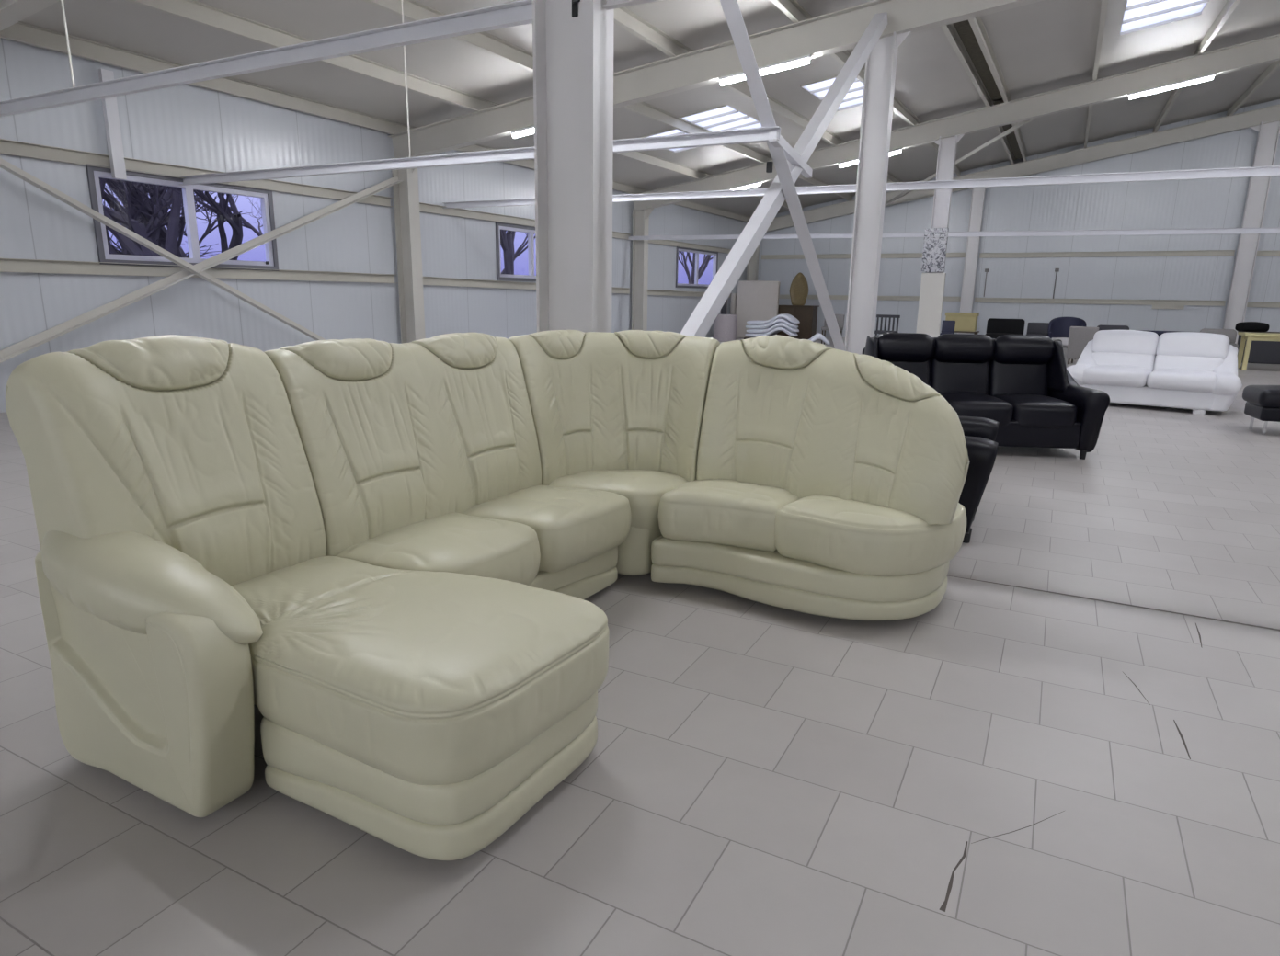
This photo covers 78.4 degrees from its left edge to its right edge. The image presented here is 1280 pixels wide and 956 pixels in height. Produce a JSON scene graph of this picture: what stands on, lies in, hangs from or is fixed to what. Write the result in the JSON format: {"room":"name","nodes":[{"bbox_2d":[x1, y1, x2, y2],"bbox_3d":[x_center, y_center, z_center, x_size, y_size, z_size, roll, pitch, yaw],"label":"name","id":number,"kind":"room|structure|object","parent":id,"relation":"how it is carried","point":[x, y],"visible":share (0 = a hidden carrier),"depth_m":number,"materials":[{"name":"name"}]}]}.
{"room":"store","nodes":[
{"label":"store","id":0,"kind":"room"},
{"bbox_2d":[0,37,747,412],"bbox_3d":[-4.436,-3.236,10.943,0.100,3.648,34.000,8,15,27],"label":"wall","id":1,"kind":"structure","parent":0,"point":[183,125],"depth_m":10.18,"materials":[{"name":"white metal"}]},
{"bbox_2d":[85,163,278,271],"bbox_3d":[-5.290,-3.002,9.255,0.090,1.010,2.210,8,15,27],"label":"window","id":2,"kind":"structure","parent":1,"relation":"in","point":[93,173],"depth_m":9.18,"materials":[{"name":"grey"}]},
{"bbox_2d":[0,138,393,206],"bbox_3d":[-5.447,-3.446,8.706,0.070,0.140,7.280,8,15,27],"label":"girt","id":3,"kind":"structure","parent":1,"relation":"attached to","point":[7,147],"depth_m":8.79,"materials":[{"name":"paint"}]},
{"bbox_2d":[97,68,126,179],"bbox_3d":[-5.557,-3.718,8.263,0.060,1.060,0.120,8,15,27],"label":"conduit","id":4,"kind":"object","parent":3,"relation":"attached to","point":[109,105],"visible":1,"depth_m":8.26,"materials":[{"name":"white metal"}]},
{"bbox_2d":[179,125,780,185],"bbox_3d":[-2.133,-2.991,7.433,7.160,0.100,0.060,8,15,27],"label":"tie beam","id":5,"kind":"structure","parent":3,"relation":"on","point":[756,134],"depth_m":7.15,"materials":[{"name":"white metal"}]},
{"bbox_2d":[0,258,394,283],"bbox_3d":[-5.464,-2.370,8.959,0.070,0.150,7.280,8,15,27],"label":"girt","id":6,"kind":"structure","parent":1,"relation":"attached to","point":[6,265],"depth_m":8.96,"materials":[{"name":"paint"}]},
{"bbox_2d":[495,222,536,281],"bbox_3d":[-2.097,-4.322,15.158,0.090,1.010,2.230,8,15,27],"label":"window","id":7,"kind":"structure","parent":1,"relation":"in","point":[531,231],"depth_m":14.71,"materials":[{"name":"grey"}]},
{"bbox_2d":[419,202,630,239],"bbox_3d":[-1.918,-4.926,15.226,0.070,0.140,7.360,8,15,27],"label":"girt","id":8,"kind":"structure","parent":1,"relation":"attached to","point":[423,207],"depth_m":13.73,"materials":[{"name":"paint"}]},
{"bbox_2d":[422,276,631,294],"bbox_3d":[-1.936,-3.783,15.495,0.070,0.230,7.362,8,15,27],"label":"girt","id":9,"kind":"structure","parent":1,"relation":"attached to","point":[427,280],"depth_m":13.97,"materials":[{"name":"paint"}]},
{"bbox_2d":[648,240,731,253],"bbox_3d":[1.658,-6.427,21.832,0.070,0.140,7.480,8,15,27],"label":"girt","id":10,"kind":"structure","parent":1,"relation":"attached to","point":[670,243],"depth_m":21.29,"materials":[{"name":"paint"}]},
{"bbox_2d":[647,289,737,297],"bbox_3d":[1.638,-5.188,22.123,0.070,0.195,7.481,8,15,27],"label":"girt","id":11,"kind":"structure","parent":1,"relation":"attached to","point":[649,291],"depth_m":20.88,"materials":[{"name":"paint"}]},
{"bbox_2d":[675,246,718,288],"bbox_3d":[1.596,-5.867,21.981,0.090,1.060,2.810,8,15,27],"label":"window","id":12,"kind":"structure","parent":1,"relation":"in","point":[697,252],"depth_m":21.93,"materials":[{"name":"grey"}]},
{"bbox_2d":[442,165,1279,208],"bbox_3d":[7.029,-3.023,7.626,23.180,0.190,0.060,8,15,27],"label":"tie beam","id":13,"kind":"structure","parent":1,"relation":"attached to","point":[1274,170],"depth_m":9.25,"materials":[{"name":"white metal"}]},
{"bbox_2d":[628,227,1279,239],"bbox_3d":[9.968,-4.125,13.090,23.181,0.260,0.060,8,15,27],"label":"tie beam","id":14,"kind":"structure","parent":1,"relation":"attached to","point":[1274,230],"depth_m":14.55,"materials":[{"name":"white metal"}]},
{"bbox_2d":[0,334,1279,955],"bbox_3d":[7.385,0.146,5.312,26.900,0.005,34.200,8,15,27],"label":"floor","id":15,"kind":"structure","parent":0,"point":[1075,751],"depth_m":2.04,"materials":[{"name":"tile"}]},
{"bbox_2d":[0,158,326,340],"bbox_3d":[-5.374,-2.575,8.462,0.100,3.425,6.586,8,15,27],"label":"brace","id":16,"kind":"object","parent":15,"relation":"on","point":[9,167],"visible":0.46,"depth_m":8.51,"materials":[{"name":"paint"}]},
{"bbox_2d":[0,175,403,363],"bbox_3d":[-5.127,-2.440,9.114,0.100,2.880,6.651,8,15,27],"label":"brace","id":17,"kind":"object","parent":15,"relation":"on","point":[7,353],"visible":1,"depth_m":8.91,"materials":[{"name":"paint"}]},
{"bbox_2d":[391,155,425,343],"bbox_3d":[-3.547,-3.257,12.080,0.740,3.192,0.300,8,15,27],"label":"column","id":18,"kind":"structure","parent":15,"relation":"on","point":[405,193],"depth_m":12.01,"materials":[{"name":"metal"}]},
{"bbox_2d":[388,0,1043,158],"bbox_3d":[8.102,-4.205,5.559,26.702,2.149,0.180,8,15,27],"label":"rafter","id":19,"kind":"object","parent":18,"relation":"on","point":[840,30],"visible":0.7,"depth_m":9.23,"materials":[{"name":"paint"}]},
{"bbox_2d":[718,54,811,85],"bbox_3d":[1.418,-4.662,8.981,1.084,0.209,0.070,8,15,27],"label":"ceiling light","id":20,"kind":"object","parent":19,"relation":"attached to","point":[803,60],"visible":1,"depth_m":8.90,"materials":[{"name":"white plastic"}]},
{"bbox_2d":[5,330,969,860],"bbox_3d":[-0.105,0.087,2.641,2.056,1.116,2.611,8,15,27],"label":"sofa","id":21,"kind":"object","parent":15,"relation":"on","point":[393,554],"visible":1,"depth_m":2.25,"materials":[{"name":"beige leather"}]},
{"bbox_2d":[232,556,609,785],"bbox_3d":[-0.670,0.438,2.100,1.081,0.255,0.688,8,15,27],"label":"seat cushion","id":22,"kind":"object","parent":21,"relation":"on","point":[382,670],"depth_m":1.83,"materials":[{"name":"beige leather"}]},
{"bbox_2d":[336,512,540,585],"bbox_3d":[-0.692,0.294,2.698,0.528,0.240,0.622,8,15,27],"label":"seat cushion","id":23,"kind":"object","parent":21,"relation":"on","point":[485,544],"depth_m":2.60,"materials":[{"name":"beige leather"}]},
{"bbox_2d":[463,485,631,571],"bbox_3d":[-0.389,0.186,3.178,0.544,0.239,0.614,8,15,27],"label":"seat cushion","id":24,"kind":"object","parent":21,"relation":"on","point":[574,526],"depth_m":3.03,"materials":[{"name":"beige leather"}]},
{"bbox_2d":[548,469,687,529],"bbox_3d":[-0.100,0.076,3.582,0.677,0.207,0.420,4,14,12],"label":"seat cushion","id":25,"kind":"object","parent":21,"relation":"on","point":[645,495],"depth_m":3.41,"materials":[{"name":"beige leather"}]},
{"bbox_2d":[657,479,799,552],"bbox_3d":[0.411,0.152,3.375,0.593,0.240,0.412,8,15,27],"label":"seat cushion","id":26,"kind":"object","parent":21,"relation":"on","point":[698,515],"depth_m":3.27,"materials":[{"name":"beige leather"}]},
{"bbox_2d":[774,495,966,576],"bbox_3d":[0.944,0.199,3.203,0.687,0.244,0.633,8,15,27],"label":"seat cushion","id":27,"kind":"object","parent":21,"relation":"on","point":[815,535],"depth_m":2.99,"materials":[{"name":"beige leather"}]},
{"bbox_2d":[532,0,614,332],"bbox_3d":[-0.349,-1.685,4.120,0.660,3.880,0.280,8,15,27],"label":"column","id":28,"kind":"structure","parent":15,"relation":"on","point":[573,40],"depth_m":4.10,"materials":[{"name":"metal"}]},
{"bbox_2d":[0,0,532,116],"bbox_3d":[-3.461,-2.770,5.488,6.620,0.115,0.050,8,15,27],"label":"tie beam","id":29,"kind":"structure","parent":28,"relation":"attached to","point":[517,13],"depth_m":4.80,"materials":[{"name":"white metal"}]},
{"bbox_2d":[602,0,662,10],"bbox_3d":[4.771,-1.731,1.338,11.185,0.160,0.050,8,15,27],"label":"tie beam","id":30,"kind":"structure","parent":28,"relation":"attached to","point":[611,4],"depth_m":3.83,"materials":[{"name":"metal"}]},
{"bbox_2d":[631,207,654,331],"bbox_3d":[0.001,-4.750,18.633,0.740,3.202,0.300,8,15,27],"label":"column","id":31,"kind":"structure","parent":15,"relation":"on","point":[641,218],"depth_m":18.57,"materials":[{"name":"metal"}]},
{"bbox_2d":[633,34,1279,211],"bbox_3d":[11.655,-6.044,12.031,26.720,2.905,0.180,8,15,27],"label":"rafter","id":32,"kind":"object","parent":31,"relation":"on","point":[1263,51],"visible":0.76,"depth_m":14.30,"materials":[{"name":"paint"}]},
{"bbox_2d":[884,118,1034,206],"bbox_3d":[7.169,-7.290,18.640,0.050,0.744,8.553,1,13,-1],"label":"brace","id":33,"kind":"object","parent":32,"relation":"attached to","point":[1022,123],"visible":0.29,"depth_m":16.61,"materials":[{"name":"paint"}]},
{"bbox_2d":[1128,73,1214,99],"bbox_3d":[8.974,-6.620,13.271,1.205,0.282,0.070,8,15,27],"label":"light","id":34,"kind":"object","parent":32,"relation":"attached to","point":[1177,85],"visible":1,"depth_m":13.24,"materials":[{"name":"white plastic"}]},
{"bbox_2d":[713,314,737,342],"bbox_3d":[2.352,-4.154,21.670,0.637,0.720,0.637,8,15,27],"label":"roll","id":35,"kind":"object","parent":15,"relation":"on","point":[725,325],"visible":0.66,"depth_m":21.41,"materials":[{"name":"white paper"}]},
{"bbox_2d":[746,244,759,280],"bbox_3d":[3.619,-6.269,25.317,0.740,3.204,0.300,8,15,27],"label":"column","id":36,"kind":"structure","parent":15,"relation":"on","point":[752,271],"depth_m":25.17,"materials":[{"name":"metal"}]},
{"bbox_2d":[765,103,1279,232],"bbox_3d":[15.275,-7.646,18.694,26.724,3.087,0.180,8,15,27],"label":"rafter","id":37,"kind":"object","parent":36,"relation":"on","point":[1246,120],"visible":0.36,"depth_m":20.43,"materials":[{"name":"paint"}]},
{"bbox_2d":[735,280,780,338],"bbox_3d":[3.431,-4.926,22.995,1.250,1.671,0.291,7,15,24],"label":"mattress","id":38,"kind":"object","parent":15,"relation":"on","point":[756,300],"visible":0.69,"depth_m":22.89,"materials":[{"name":"white fabric"}]},
{"bbox_2d":[679,11,887,337],"bbox_3d":[1.129,-2.345,6.492,0.120,4.152,5.350,9,15,30],"label":"brace","id":39,"kind":"object","parent":15,"relation":"on","point":[712,302],"visible":0.64,"depth_m":6.37,"materials":[{"name":"white metal"}]},
{"bbox_2d":[720,0,845,351],"bbox_3d":[1.254,-2.355,6.505,0.154,3.932,5.317,8,15,28],"label":"brace","id":40,"kind":"object","parent":39,"relation":"attached to","point":[731,8],"visible":0.94,"depth_m":6.15,"materials":[{"name":"white metal"}]},
{"bbox_2d":[768,131,812,178],"bbox_3d":[1.261,-2.651,6.473,0.060,0.140,1.429,6,14,22],"label":"strut","id":41,"kind":"object","parent":39,"relation":"attached to","point":[791,154],"visible":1,"depth_m":6.33,"materials":[{"name":"white metal"}]},
{"bbox_2d":[777,305,819,339],"bbox_3d":[4.608,-4.568,23.011,1.100,0.980,0.580,8,15,27],"label":"base cabinet","id":42,"kind":"object","parent":15,"relation":"on","point":[806,315],"visible":0.56,"depth_m":22.69,"materials":[{"name":"brown wood"}]},
{"bbox_2d":[789,272,808,305],"bbox_3d":[4.626,-5.484,22.802,0.556,0.954,0.065,8,15,27],"label":"carved headpiece","id":43,"kind":"object","parent":42,"relation":"on","point":[799,286],"visible":0.95,"depth_m":22.78,"materials":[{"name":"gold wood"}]},
{"bbox_2d":[844,31,910,354],"bbox_3d":[2.578,-2.819,8.864,0.590,4.000,0.280,8,15,27],"label":"column","id":44,"kind":"structure","parent":15,"relation":"on","point":[881,63],"depth_m":8.75,"materials":[{"name":"metal"}]},
{"bbox_2d":[874,314,900,336],"bbox_3d":[5.984,-3.560,19.150,0.560,0.830,0.470,8,15,27],"label":"slatted chair","id":45,"kind":"object","parent":15,"relation":"on","point":[885,316],"visible":0.68,"depth_m":19.23,"materials":[{"name":"grey wood"}]},
{"bbox_2d":[915,273,946,337],"bbox_3d":[5.772,-3.199,15.641,0.440,1.730,0.080,8,15,27],"label":"board","id":46,"kind":"object","parent":15,"relation":"on","point":[932,284],"visible":0.56,"depth_m":15.54,"materials":[{"name":"white"}]},
{"bbox_2d":[926,134,964,273],"bbox_3d":[5.880,-4.489,15.510,0.600,4.306,0.280,8,15,27],"label":"column","id":47,"kind":"structure","parent":15,"relation":"on","point":[947,146],"depth_m":15.19,"materials":[{"name":"metal"}]},
{"bbox_2d":[920,228,948,272],"bbox_3d":[5.767,-4.456,15.352,0.430,0.830,0.090,8,15,27],"label":"painting","id":48,"kind":"object","parent":47,"relation":"attached to","point":[934,248],"depth_m":15.31},
{"bbox_2d":[954,331,979,334],"bbox_3d":[8.692,-3.806,21.333,0.900,0.390,0.600,8,15,27],"label":"side table","id":49,"kind":"object","parent":15,"relation":"on","point":[975,332],"visible":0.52,"depth_m":20.99,"materials":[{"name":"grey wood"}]},
{"bbox_2d":[945,312,979,331],"bbox_3d":[8.699,-4.229,21.233,0.800,0.480,0.540,8,15,27],"label":"carton","id":50,"kind":"object","parent":49,"relation":"on","point":[967,322],"visible":0.84,"depth_m":20.99,"materials":[{"name":"yellow cardboard"}]},
{"bbox_2d":[957,187,987,334],"bbox_3d":[9.384,-6.052,22.245,0.620,4.365,0.280,8,15,27],"label":"column","id":51,"kind":"structure","parent":15,"relation":"on","point":[977,199],"depth_m":22.15,"materials":[{"name":"metal"}]},
{"bbox_2d":[958,415,999,543],"bbox_3d":[1.536,-0.194,4.500,0.931,0.860,0.951,7,14,24],"label":"leather armchair","id":52,"kind":"object","parent":15,"relation":"on","point":[980,433],"visible":0.09,"depth_m":3.98,"materials":[{"name":"black leather"}]},
{"bbox_2d":[861,332,1109,459],"bbox_3d":[2.776,-0.731,6.667,1.901,0.950,0.988,2,13,4],"label":"leather sofa","id":53,"kind":"object","parent":15,"relation":"on","point":[1022,383],"visible":0.66,"depth_m":6.68,"materials":[{"name":"black leather"}]},
{"bbox_2d":[888,359,930,386],"bbox_3d":[2.296,-0.978,6.922,0.501,0.561,0.206,2,0,4],"label":"cushion","id":54,"kind":"object","parent":53,"relation":"on","point":[921,369],"depth_m":6.82,"materials":[{"name":"black leather"}]},
{"bbox_2d":[929,359,989,395],"bbox_3d":[2.798,-0.962,6.890,0.501,0.561,0.206,2,0,4],"label":"cushion","id":55,"kind":"object","parent":53,"relation":"on","point":[945,376],"depth_m":6.79,"materials":[{"name":"black leather"}]},
{"bbox_2d":[938,392,1013,426],"bbox_3d":[2.768,-0.580,6.606,0.501,0.256,0.691,2,13,4],"label":"seat cushion","id":56,"kind":"object","parent":53,"relation":"on","point":[989,405],"depth_m":6.28,"materials":[{"name":"black leather"}]},
{"bbox_2d":[988,360,1049,396],"bbox_3d":[3.300,-0.947,6.858,0.501,0.561,0.206,2,0,4],"label":"cushion","id":57,"kind":"object","parent":53,"relation":"on","point":[1004,378],"depth_m":6.76,"materials":[{"name":"black leather"}]},
{"bbox_2d":[993,393,1077,428],"bbox_3d":[3.270,-0.565,6.574,0.501,0.256,0.691,2,13,4],"label":"seat cushion","id":58,"kind":"object","parent":53,"relation":"on","point":[1028,410],"depth_m":6.26,"materials":[{"name":"black leather"}]},
{"bbox_2d":[985,318,1024,338],"bbox_3d":[8.249,-3.190,17.770,0.780,0.811,0.816,7,15,24],"label":"dining chair","id":59,"kind":"object","parent":15,"relation":"on","point":[996,327],"visible":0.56,"depth_m":17.95,"materials":[{"name":"black fabric"}]},
{"bbox_2d":[1026,322,1049,336],"bbox_3d":[9.032,-3.161,17.872,0.440,0.733,0.510,8,15,27],"label":"dining chair","id":60,"kind":"object","parent":15,"relation":"on","point":[1033,328],"visible":0.52,"depth_m":17.94,"materials":[{"name":"grey fabric"}]},
{"bbox_2d":[1047,317,1086,347],"bbox_3d":[9.306,-3.067,17.150,0.739,0.890,0.691,8,15,27],"label":"tub chair","id":61,"kind":"object","parent":15,"relation":"on","point":[1058,328],"visible":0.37,"depth_m":17.31,"materials":[{"name":"blue fabric"}]},
{"bbox_2d":[1066,326,1098,364],"bbox_3d":[8.827,-2.636,15.590,0.500,0.750,0.659,10,16,35],"label":"dining chair","id":62,"kind":"object","parent":15,"relation":"on","point":[1079,337],"visible":0.6,"depth_m":15.38,"materials":[{"name":"beige fabric"}]},
{"bbox_2d":[1066,330,1242,414],"bbox_3d":[6.196,-1.316,9.486,1.780,0.900,0.990,11,17,37],"label":"leather sofa","id":63,"kind":"object","parent":15,"relation":"on","point":[1196,371],"visible":0.91,"depth_m":9.27,"materials":[{"name":"white leather"}]},
{"bbox_2d":[1082,365,1152,387],"bbox_3d":[5.836,-1.262,9.594,0.680,0.226,0.693,11,17,37],"label":"seat cushion","id":64,"kind":"object","parent":63,"relation":"on","point":[1092,375],"depth_m":9.37,"materials":[{"name":"white leather"}]},
{"bbox_2d":[1091,352,1154,371],"bbox_3d":[6.001,-1.444,9.765,0.680,0.262,0.178,11,5,37],"label":"lumbar cushion","id":65,"kind":"object","parent":63,"relation":"on","point":[1141,360],"depth_m":9.67,"materials":[{"name":"white leather"}]},
{"bbox_2d":[1091,330,1158,355],"bbox_3d":[6.043,-1.676,9.773,0.700,0.334,0.228,11,3,37],"label":"cushion","id":66,"kind":"object","parent":63,"relation":"on","point":[1104,342],"depth_m":9.68,"materials":[{"name":"white leather"}]},
{"bbox_2d":[1146,368,1217,392],"bbox_3d":[6.372,-1.158,9.188,0.680,0.226,0.693,11,17,37],"label":"seat cushion","id":67,"kind":"object","parent":63,"relation":"on","point":[1158,380],"depth_m":8.98,"materials":[{"name":"white leather"}]},
{"bbox_2d":[1153,354,1223,371],"bbox_3d":[6.537,-1.341,9.360,0.680,0.262,0.178,11,5,37],"label":"lumbar cushion","id":68,"kind":"object","parent":63,"relation":"on","point":[1198,362],"depth_m":9.27,"materials":[{"name":"white leather"}]},
{"bbox_2d":[1155,331,1229,359],"bbox_3d":[6.589,-1.570,9.359,0.700,0.334,0.228,11,3,37],"label":"cushion","id":69,"kind":"object","parent":63,"relation":"on","point":[1175,345],"depth_m":9.27,"materials":[{"name":"white leather"}]},
{"bbox_2d":[1199,328,1238,348],"bbox_3d":[11.236,-2.521,15.280,0.600,0.742,0.650,9,15,30],"label":"dining chair","id":70,"kind":"object","parent":15,"relation":"on","point":[1231,334],"visible":0.34,"depth_m":15.34,"materials":[{"name":"grey fabric"}]},
{"bbox_2d":[1222,121,1279,344],"bbox_3d":[14.963,-5.856,19.270,0.820,5.517,0.300,8,15,27],"label":"column","id":71,"kind":"structure","parent":15,"relation":"on","point":[1268,134],"depth_m":19.19,"materials":[{"name":"metal"}]},
{"bbox_2d":[1237,331,1279,364],"bbox_3d":[13.596,-2.748,16.599,1.540,0.650,0.540,8,15,27],"label":"chest","id":72,"kind":"object","parent":15,"relation":"on","point":[1264,352],"visible":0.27,"depth_m":16.56,"materials":[{"name":"grey wood"}]},
{"bbox_2d":[1237,331,1279,370],"bbox_3d":[12.373,-2.337,14.688,1.900,0.690,0.700,8,15,27],"label":"table","id":73,"kind":"object","parent":15,"relation":"on","point":[1249,337],"visible":0.92,"depth_m":14.81,"materials":[{"name":"brown wood"}]},
{"bbox_2d":[1234,321,1269,331],"bbox_3d":[13.091,-3.234,16.769,0.500,0.206,0.455,5,14,16],"label":"cushion","id":74,"kind":"object","parent":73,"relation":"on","point":[1246,326],"visible":0.98,"depth_m":16.60,"materials":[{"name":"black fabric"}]},
{"bbox_2d":[1242,385,1279,434],"bbox_3d":[6.370,-0.665,7.672,0.700,0.470,0.615,6,14,20],"label":"footstool","id":75,"kind":"object","parent":15,"relation":"on","point":[1262,402],"visible":1,"depth_m":7.58,"materials":[{"name":"black leather"}]},
{"bbox_2d":[1242,385,1279,408],"bbox_3d":[6.372,-0.793,7.641,0.700,0.206,0.615,6,14,20],"label":"cushion","id":76,"kind":"object","parent":75,"relation":"on","point":[1255,396],"depth_m":7.57,"materials":[{"name":"black leather"}]},
{"bbox_2d":[19,0,1279,217],"bbox_3d":[7.461,-4.735,4.162,26.928,2.834,34.200,8,15,27],"label":"ceiling","id":77,"kind":"structure","parent":0,"point":[1044,46],"depth_m":11.22,"materials":[{"name":"white metal"}]},
{"bbox_2d":[0,0,60,31],"bbox_3d":[5.440,-2.997,0.665,26.698,1.952,0.180,8,15,27],"label":"rafter","id":78,"kind":"object","parent":77,"relation":"attached to","point":[12,12],"depth_m":6.07,"materials":[{"name":"paint"}]},
{"bbox_2d":[0,22,750,222],"bbox_3d":[-4.259,-4.911,10.467,0.065,0.191,34.000,8,15,27],"label":"purlin","id":79,"kind":"structure","parent":77,"relation":"attached to","point":[21,32],"depth_m":9.46,"materials":[{"name":"paint"}]},
{"bbox_2d":[125,0,804,209],"bbox_3d":[-2.859,-4.940,9.702,0.065,0.268,34.000,8,15,27],"label":"purlin","id":80,"kind":"structure","parent":77,"relation":"attached to","point":[190,10],"depth_m":8.90,"materials":[{"name":"paint"}]},
{"bbox_2d":[361,0,854,201],"bbox_3d":[-1.529,-4.968,8.976,0.065,0.380,34.000,8,15,27],"label":"purlin","id":81,"kind":"structure","parent":77,"relation":"attached to","point":[414,10],"depth_m":9.19,"materials":[{"name":"paint"}]},
{"bbox_2d":[639,128,697,153],"bbox_3d":[0.697,-6.228,14.442,0.906,0.196,1.630,8,15,27],"label":"skylight","id":82,"kind":"object","parent":77,"relation":"in","point":[673,131],"visible":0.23,"depth_m":13.99,"materials":[{"name":"white glass"}]},
{"bbox_2d":[677,104,761,131],"bbox_3d":[1.487,-6.179,13.620,0.856,0.208,2.130,8,15,27],"label":"skylight","id":83,"kind":"object","parent":77,"relation":"in","point":[722,118],"visible":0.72,"depth_m":13.46,"materials":[{"name":"white glass"}]},
{"bbox_2d":[613,7,902,182],"bbox_3d":[-0.199,-4.996,8.250,0.065,0.492,34.001,8,15,27],"label":"purlin","id":84,"kind":"structure","parent":77,"relation":"attached to","point":[625,18],"depth_m":9.45,"materials":[{"name":"paint"}]},
{"bbox_2d":[800,75,863,112],"bbox_3d":[3.327,-6.236,12.669,0.856,0.240,2.230,8,15,27],"label":"skylight","id":85,"kind":"object","parent":77,"relation":"in","point":[853,98],"visible":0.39,"depth_m":12.57,"materials":[{"name":"white glass"}]},
{"bbox_2d":[770,0,962,176],"bbox_3d":[1.130,-5.024,7.524,0.065,0.605,34.001,8,15,27],"label":"purlin","id":86,"kind":"structure","parent":77,"relation":"attached to","point":[793,9],"depth_m":10.53,"materials":[{"name":"paint"}]},
{"bbox_2d":[940,23,1015,164],"bbox_3d":[2.300,-5.048,6.885,0.065,0.704,34.001,8,15,27],"label":"purlin","id":87,"kind":"structure","parent":77,"relation":"attached to","point":[950,31],"depth_m":12.02,"materials":[{"name":"paint"}]},
{"bbox_2d":[968,16,1028,161],"bbox_3d":[2.566,-5.054,6.740,0.065,0.726,34.001,8,15,27],"label":"purlin","id":88,"kind":"structure","parent":77,"relation":"attached to","point":[977,24],"depth_m":11.83,"materials":[{"name":"paint"}]},
{"bbox_2d":[952,19,1022,159],"bbox_3d":[6.659,-6.889,14.601,0.200,0.475,15.100,8,15,27],"label":"beam","id":89,"kind":"structure","parent":88,"relation":"attached to","point":[964,28],"depth_m":12.00,"materials":[{"name":"black metal"}]},
{"bbox_2d":[1084,0,1108,148],"bbox_3d":[3.789,-5.080,6.072,0.065,0.830,34.001,8,15,27],"label":"purlin","id":90,"kind":"structure","parent":77,"relation":"attached to","point":[1104,3],"depth_m":11.57,"materials":[{"name":"paint"}]},
{"bbox_2d":[1120,0,1209,35],"bbox_3d":[6.800,-6.165,10.052,0.976,0.360,2.930,8,15,27],"label":"skylight","id":91,"kind":"object","parent":77,"relation":"in","point":[1139,15],"visible":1,"depth_m":10.76,"materials":[{"name":"white glass"}]},
{"bbox_2d":[1153,0,1241,132],"bbox_3d":[5.119,-5.107,5.346,0.065,0.942,34.001,8,15,27],"label":"purlin","id":92,"kind":"structure","parent":77,"relation":"attached to","point":[1230,5],"depth_m":12.14,"materials":[{"name":"paint"}]},
{"bbox_2d":[1226,60,1279,115],"bbox_3d":[6.449,-5.135,4.620,0.065,1.055,34.002,8,15,27],"label":"purlin","id":93,"kind":"structure","parent":77,"relation":"attached to","point":[1274,65],"depth_m":16.39,"materials":[{"name":"paint"}]},
{"bbox_2d":[757,99,1279,337],"bbox_3d":[15.393,-6.284,19.288,26.700,6.354,0.100,8,15,27],"label":"wall","id":94,"kind":"structure","parent":0,"point":[1205,202],"depth_m":21.00,"materials":[{"name":"white metal"}]},
{"bbox_2d":[760,252,965,259],"bbox_3d":[6.608,-6.744,23.834,6.150,0.150,0.070,8,15,27],"label":"girt","id":95,"kind":"structure","parent":94,"relation":"attached to","point":[909,255],"depth_m":24.02,"materials":[{"name":"paint"}]},
{"bbox_2d":[778,295,960,301],"bbox_3d":[6.589,-5.547,24.116,6.150,0.150,0.070,8,15,27],"label":"girt","id":96,"kind":"structure","parent":94,"relation":"attached to","point":[811,297],"depth_m":23.67,"materials":[{"name":"paint"}]},
{"bbox_2d":[974,297,1225,306],"bbox_3d":[12.239,-4.780,21.232,5.910,0.150,0.070,8,15,27],"label":"girt","id":97,"kind":"structure","parent":94,"relation":"attached to","point":[977,300],"depth_m":21.14,"materials":[{"name":"paint"}]},
{"bbox_2d":[979,250,1234,258],"bbox_3d":[12.258,-5.977,20.950,5.910,0.150,0.070,8,15,27],"label":"girt","id":98,"kind":"structure","parent":94,"relation":"attached to","point":[1204,252],"depth_m":20.85,"materials":[{"name":"paint"}]},
{"label":"outside","id":99,"kind":"structure","parent":0,"visible":0},
{"bbox_3d":[-14.838,-4.515,24.400,30.650,0.250,60.000,8,15,27],"label":"ground","id":100,"kind":"structure","parent":99,"visible":0},
{"bbox_2d":[99,177,217,256],"bbox_3d":[-8.949,-4.661,12.482,6.296,5.962,4.433,-5,14,-22],"label":"bare tree","id":101,"kind":"object","parent":100,"relation":"on","point":[154,224],"visible":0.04,"depth_m":12.44,"materials":[{"name":"grey plant"}]},
{"bbox_2d":[102,178,251,260],"bbox_3d":[-8.036,-4.859,13.062,6.266,6.244,4.760,5,14,17],"label":"bare tree","id":102,"kind":"object","parent":100,"relation":"on","point":[132,190],"visible":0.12,"depth_m":12.64,"materials":[{"name":"grey plant"}]},
{"bbox_2d":[194,191,262,236],"bbox_3d":[-8.222,-6.020,18.628,7.468,5.696,5.675,11,16,36],"label":"bare tree","id":103,"kind":"object","parent":100,"relation":"on","point":[245,223],"visible":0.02,"depth_m":18.39,"materials":[{"name":"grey plant"}]},
{"bbox_2d":[500,229,515,274],"bbox_3d":[-3.111,-7.151,19.344,5.790,7.700,7.055,-2,13,-10],"label":"bare tree","id":104,"kind":"object","parent":100,"relation":"on","point":[507,241],"visible":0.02,"depth_m":20.28,"materials":[{"name":"grey plant"}]},
{"bbox_2d":[678,251,713,284],"bbox_3d":[1.771,-10.178,32.708,5.752,7.597,8.316,-8,16,-33],"label":"bare tree","id":105,"kind":"object","parent":100,"relation":"on","point":[708,257],"visible":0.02,"depth_m":32.66,"materials":[{"name":"grey plant"}]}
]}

